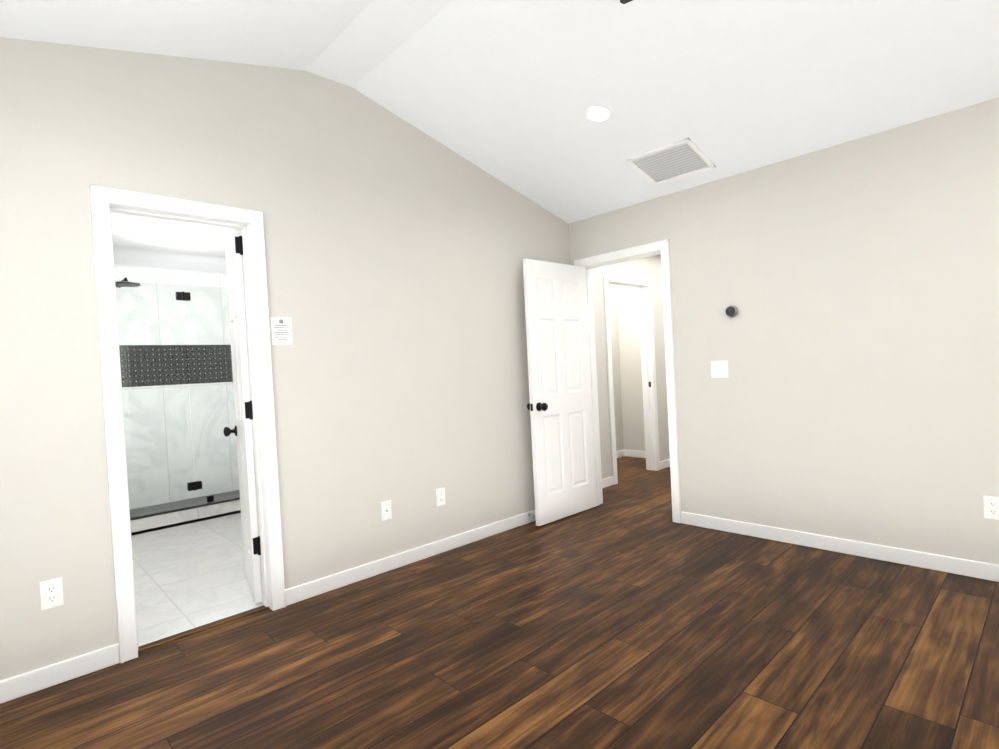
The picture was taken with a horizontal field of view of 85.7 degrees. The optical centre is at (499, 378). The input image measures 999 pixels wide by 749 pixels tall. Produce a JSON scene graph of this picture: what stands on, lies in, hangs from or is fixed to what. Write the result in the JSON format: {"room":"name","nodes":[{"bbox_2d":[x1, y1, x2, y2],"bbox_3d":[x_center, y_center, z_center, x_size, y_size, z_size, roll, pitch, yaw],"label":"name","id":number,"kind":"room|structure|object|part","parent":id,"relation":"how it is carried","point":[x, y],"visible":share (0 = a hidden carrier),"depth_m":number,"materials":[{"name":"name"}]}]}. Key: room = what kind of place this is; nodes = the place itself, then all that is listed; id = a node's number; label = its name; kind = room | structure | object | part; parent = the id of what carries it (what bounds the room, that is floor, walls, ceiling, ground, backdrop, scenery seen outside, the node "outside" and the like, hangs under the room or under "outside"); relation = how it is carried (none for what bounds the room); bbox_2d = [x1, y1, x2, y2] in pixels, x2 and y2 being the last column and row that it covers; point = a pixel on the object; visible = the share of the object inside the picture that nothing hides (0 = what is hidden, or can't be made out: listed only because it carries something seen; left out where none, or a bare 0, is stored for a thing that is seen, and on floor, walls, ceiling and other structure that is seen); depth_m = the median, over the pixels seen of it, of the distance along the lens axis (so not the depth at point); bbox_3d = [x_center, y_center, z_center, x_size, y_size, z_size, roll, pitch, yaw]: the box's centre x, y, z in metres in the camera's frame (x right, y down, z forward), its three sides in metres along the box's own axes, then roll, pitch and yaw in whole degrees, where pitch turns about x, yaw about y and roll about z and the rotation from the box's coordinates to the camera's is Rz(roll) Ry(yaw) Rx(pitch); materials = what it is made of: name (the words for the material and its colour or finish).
{"room":"empty bedroom","nodes":[
{"label":"empty bedroom","id":0,"kind":"room"},
{"bbox_2d":[131,513,263,646],"bbox_3d":[-2.073,1.286,3.711,3.200,0.060,2.340,-4,1,-44],"label":"floor","id":1,"kind":"structure","parent":0,"point":[189,576],"depth_m":3.40,"materials":[{"name":"tile"}]},
{"bbox_2d":[0,37,569,680],"bbox_3d":[-0.957,-0.287,3.218,4.550,2.985,0.120,-4,1,-44],"label":"wall","id":2,"kind":"structure","parent":0,"point":[398,249],"depth_m":2.98,"materials":[{"name":"beige paint"}]},
{"bbox_2d":[39,577,63,610],"bbox_3d":[-1.859,0.893,2.236,0.072,0.116,0.008,-4,1,-44],"label":"outlet","id":3,"kind":"object","parent":2,"relation":"attached to","point":[51,593],"visible":1,"depth_m":2.23,"materials":[{"name":"white plastic"}]},
{"bbox_2d":[0,643,119,703],"bbox_3d":[-2.029,1.240,2.060,0.952,0.088,0.014,-4,1,-44],"label":"baseboard","id":4,"kind":"structure","parent":2,"relation":"attached to","point":[52,675],"depth_m":2.24,"materials":[{"name":"white paint"}]},
{"bbox_2d":[89,185,285,662],"bbox_3d":[-1.510,0.192,2.662,0.732,2.106,0.145,-4,1,-44],"label":"door frame","id":5,"kind":"structure","parent":2,"relation":"attached to","point":[103,199],"depth_m":2.58,"materials":[{"name":"white paint"}]},
{"bbox_2d":[223,230,261,602],"bbox_3d":[-1.510,0.214,3.163,0.183,2.020,0.604,-4,1,-31],"label":"door leaf","id":6,"kind":"structure","parent":2,"relation":"in","point":[242,430],"depth_m":2.94,"materials":[{"name":"white paint"}]},
{"bbox_2d":[239,236,260,554],"bbox_3d":[-1.342,0.097,2.906,0.014,1.730,0.047,-4,1,-44],"label":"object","id":7,"kind":"structure","parent":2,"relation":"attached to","point":[249,401],"depth_m":2.91,"materials":[{"name":"black metal"}]},
{"bbox_2d":[271,317,292,344],"bbox_3d":[-1.181,-0.257,2.920,0.110,0.150,0.002,-4,1,-44],"label":"notice sign","id":8,"kind":"object","parent":2,"relation":"attached to","point":[281,329],"visible":1,"depth_m":2.92,"materials":[{"name":"white paper"}]},
{"bbox_2d":[381,500,391,520],"bbox_3d":[-0.699,0.818,3.337,0.072,0.116,0.016,-4,1,-44],"label":"outlet plate","id":9,"kind":"object","parent":2,"relation":"attached to","point":[386,512],"visible":1,"depth_m":3.34,"materials":[{"name":"white plastic"}]},
{"bbox_2d":[285,510,535,605],"bbox_3d":[-0.212,1.116,3.781,2.596,0.088,0.030,-4,1,-44],"label":"baseboard","id":10,"kind":"structure","parent":2,"relation":"attached to","point":[313,588],"depth_m":3.38,"materials":[{"name":"white paint"}]},
{"bbox_2d":[436,487,445,505],"bbox_3d":[-0.396,0.797,3.632,0.072,0.116,0.008,-4,1,-44],"label":"outlet","id":11,"kind":"object","parent":2,"relation":"attached to","point":[440,496],"visible":1,"depth_m":3.63,"materials":[{"name":"white plastic"}]},
{"bbox_2d":[0,456,998,748],"bbox_3d":[1.601,1.121,2.524,7.150,0.060,6.690,-4,1,-44],"label":"floor","id":12,"kind":"structure","parent":0,"point":[628,614],"depth_m":2.24,"materials":[{"name":"brown wood"}]},
{"bbox_2d":[138,605,268,652],"bbox_3d":[-1.463,1.240,2.688,0.600,0.008,0.055,-4,1,-44],"label":"threshold","id":13,"kind":"object","parent":12,"relation":"on","point":[197,629],"depth_m":2.66,"materials":[{"name":"brown wood"}]},
{"bbox_2d":[616,450,623,457],"bbox_3d":[0.972,1.008,6.373,1.800,0.088,0.014,-4,1,-44],"label":"baseboard","id":14,"kind":"structure","parent":12,"relation":"on","point":[620,453],"depth_m":6.92,"materials":[{"name":"white paint"}]},
{"bbox_2d":[0,0,998,273],"bbox_3d":[-0.282,-1.545,2.421,4.550,0.651,9.020,-4,1,-44],"label":"ceiling","id":15,"kind":"structure","parent":0,"point":[509,93],"depth_m":2.77,"materials":[{"name":"white paint"}]},
{"bbox_2d":[586,105,610,121],"bbox_3d":[0.585,-1.563,3.179,0.150,0.007,0.150,16,-12,-42],"label":"recessed light","id":16,"kind":"object","parent":15,"relation":"in","point":[598,113],"visible":1,"depth_m":3.17,"materials":[{"name":"white paint"}]},
{"bbox_2d":[620,0,632,3],"bbox_3d":[0.383,-1.481,1.675,1.097,0.618,1.115,-4,1,-44],"label":"fan","id":17,"kind":"object","parent":15,"relation":"hanging from","point":[624,1],"visible":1,"depth_m":2.23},
{"bbox_2d":[626,137,715,185],"bbox_3d":[1.136,-1.425,3.573,0.380,0.012,0.440,16,-12,-42],"label":"ceiling vent","id":18,"kind":"object","parent":15,"relation":"in","point":[682,158],"visible":1,"depth_m":3.56,"materials":[{"name":"white metal"}]},
{"bbox_2d":[592,254,669,478],"bbox_3d":[1.489,-0.186,5.847,2.600,2.440,0.120,-4,1,-44],"label":"wall","id":19,"kind":"structure","parent":0,"point":[626,366],"depth_m":5.58,"materials":[{"name":"beige paint"}]},
{"bbox_2d":[602,476,613,487],"bbox_3d":[0.895,1.034,5.153,0.664,0.088,0.014,-4,1,-44],"label":"baseboard","id":20,"kind":"structure","parent":19,"relation":"attached to","point":[606,482],"depth_m":5.30,"materials":[{"name":"white paint"}]},
{"bbox_2d":[624,449,645,457],"bbox_3d":[1.868,0.956,6.726,0.014,0.088,0.680,-4,1,-44],"label":"baseboard","id":21,"kind":"structure","parent":19,"relation":"attached to","point":[629,453],"depth_m":6.87,"materials":[{"name":"white paint"}]},
{"bbox_2d":[660,459,669,469],"bbox_3d":[2.100,0.952,6.301,0.884,0.088,0.014,-4,1,-44],"label":"baseboard","id":22,"kind":"structure","parent":19,"relation":"attached to","point":[666,463],"depth_m":6.07,"materials":[{"name":"white paint"}]},
{"bbox_2d":[568,97,998,564],"bbox_3d":[2.484,-0.193,2.831,0.120,2.465,5.860,-4,1,-44],"label":"wall","id":23,"kind":"structure","parent":0,"point":[854,394],"depth_m":3.19,"materials":[{"name":"beige paint"}]},
{"bbox_2d":[523,259,596,525],"bbox_3d":[0.504,0.090,4.317,0.734,2.020,0.183,-4,1,-43],"label":"door leaf","id":24,"kind":"structure","parent":23,"relation":"in","point":[559,406],"depth_m":4.27,"materials":[{"name":"white paint"}]},
{"bbox_2d":[574,239,680,522],"bbox_3d":[1.041,0.032,4.343,0.145,2.106,0.872,-4,1,-44],"label":"door frame","id":25,"kind":"structure","parent":23,"relation":"attached to","point":[644,286],"depth_m":4.65,"materials":[{"name":"white paint"}]},
{"bbox_2d":[711,360,727,377],"bbox_3d":[1.530,-0.065,3.746,0.011,0.118,0.118,-4,1,-44],"label":"rocker light switch","id":26,"kind":"object","parent":23,"relation":"attached to","point":[719,369],"visible":1,"depth_m":3.75,"materials":[{"name":"white plastic"}]},
{"bbox_2d":[725,305,737,317],"bbox_3d":[1.575,-0.457,3.658,0.028,0.084,0.084,-4,1,-44],"label":"thermostat","id":27,"kind":"object","parent":23,"relation":"attached to","point":[731,311],"visible":0.96,"depth_m":3.65,"materials":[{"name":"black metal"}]},
{"bbox_2d":[681,511,998,581],"bbox_3d":[2.893,0.984,2.389,0.014,0.088,4.469,-4,1,-44],"label":"baseboard","id":28,"kind":"structure","parent":23,"relation":"attached to","point":[976,569],"depth_m":3.20,"materials":[{"name":"white paint"}]},
{"bbox_2d":[983,496,998,519],"bbox_3d":[2.526,0.662,2.755,0.008,0.116,0.072,-4,1,-44],"label":"outlet","id":29,"kind":"object","parent":23,"relation":"attached to","point":[991,507],"visible":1,"depth_m":2.76,"materials":[{"name":"white plastic"}]},
{"label":"outside","id":30,"kind":"structure","parent":0,"visible":0},
{"bbox_2d":[114,265,254,509],"bbox_3d":[-3.672,0.100,5.303,3.200,2.410,0.100,-4,1,-44],"label":"wall tile","id":31,"kind":"structure","parent":30,"point":[168,277],"depth_m":5.55,"materials":[{"name":"stone"}]},
{"bbox_2d":[115,277,140,287],"bbox_3d":[-3.534,-0.903,5.057,0.220,0.090,0.490,-4,1,-44],"label":"shower head","id":32,"kind":"object","parent":31,"relation":"attached to","point":[121,284],"visible":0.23,"depth_m":4.95},
{"bbox_2d":[119,345,247,386],"bbox_3d":[-3.647,-0.120,5.261,3.000,0.410,0.006,-4,1,-44],"label":"mosaic band","id":33,"kind":"object","parent":31,"relation":"attached to","point":[181,371],"depth_m":5.54,"materials":[{"name":"grey tile"}]},
{"bbox_2d":[130,490,240,535],"bbox_3d":[-3.228,1.309,4.923,3.000,0.085,1.010,-4,1,-44],"label":"pan","id":34,"kind":"object","parent":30,"point":[195,500],"depth_m":5.27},
{"bbox_2d":[130,495,256,534],"bbox_3d":[-2.929,1.210,4.603,3.000,0.145,0.138,-4,1,-44],"label":"curb","id":35,"kind":"object","parent":34,"relation":"on","point":[140,522],"visible":0.19,"depth_m":4.70,"materials":[{"name":"stone"}]},
{"bbox_2d":[115,281,255,515],"bbox_3d":[-2.980,0.161,4.581,2.988,1.954,0.046,-4,1,-44],"label":"glass","id":36,"kind":"object","parent":35,"relation":"on","point":[133,359],"depth_m":4.74,"materials":[{"name":"clear glass"}]},
{"bbox_3d":[-2.727,0.174,4.821,0.198,1.894,0.046,-4,1,-44],"label":"shower glass hardware","id":37,"kind":"part","parent":36,"relation":"part of","materials":[{"name":"clear glass"}]}
]}

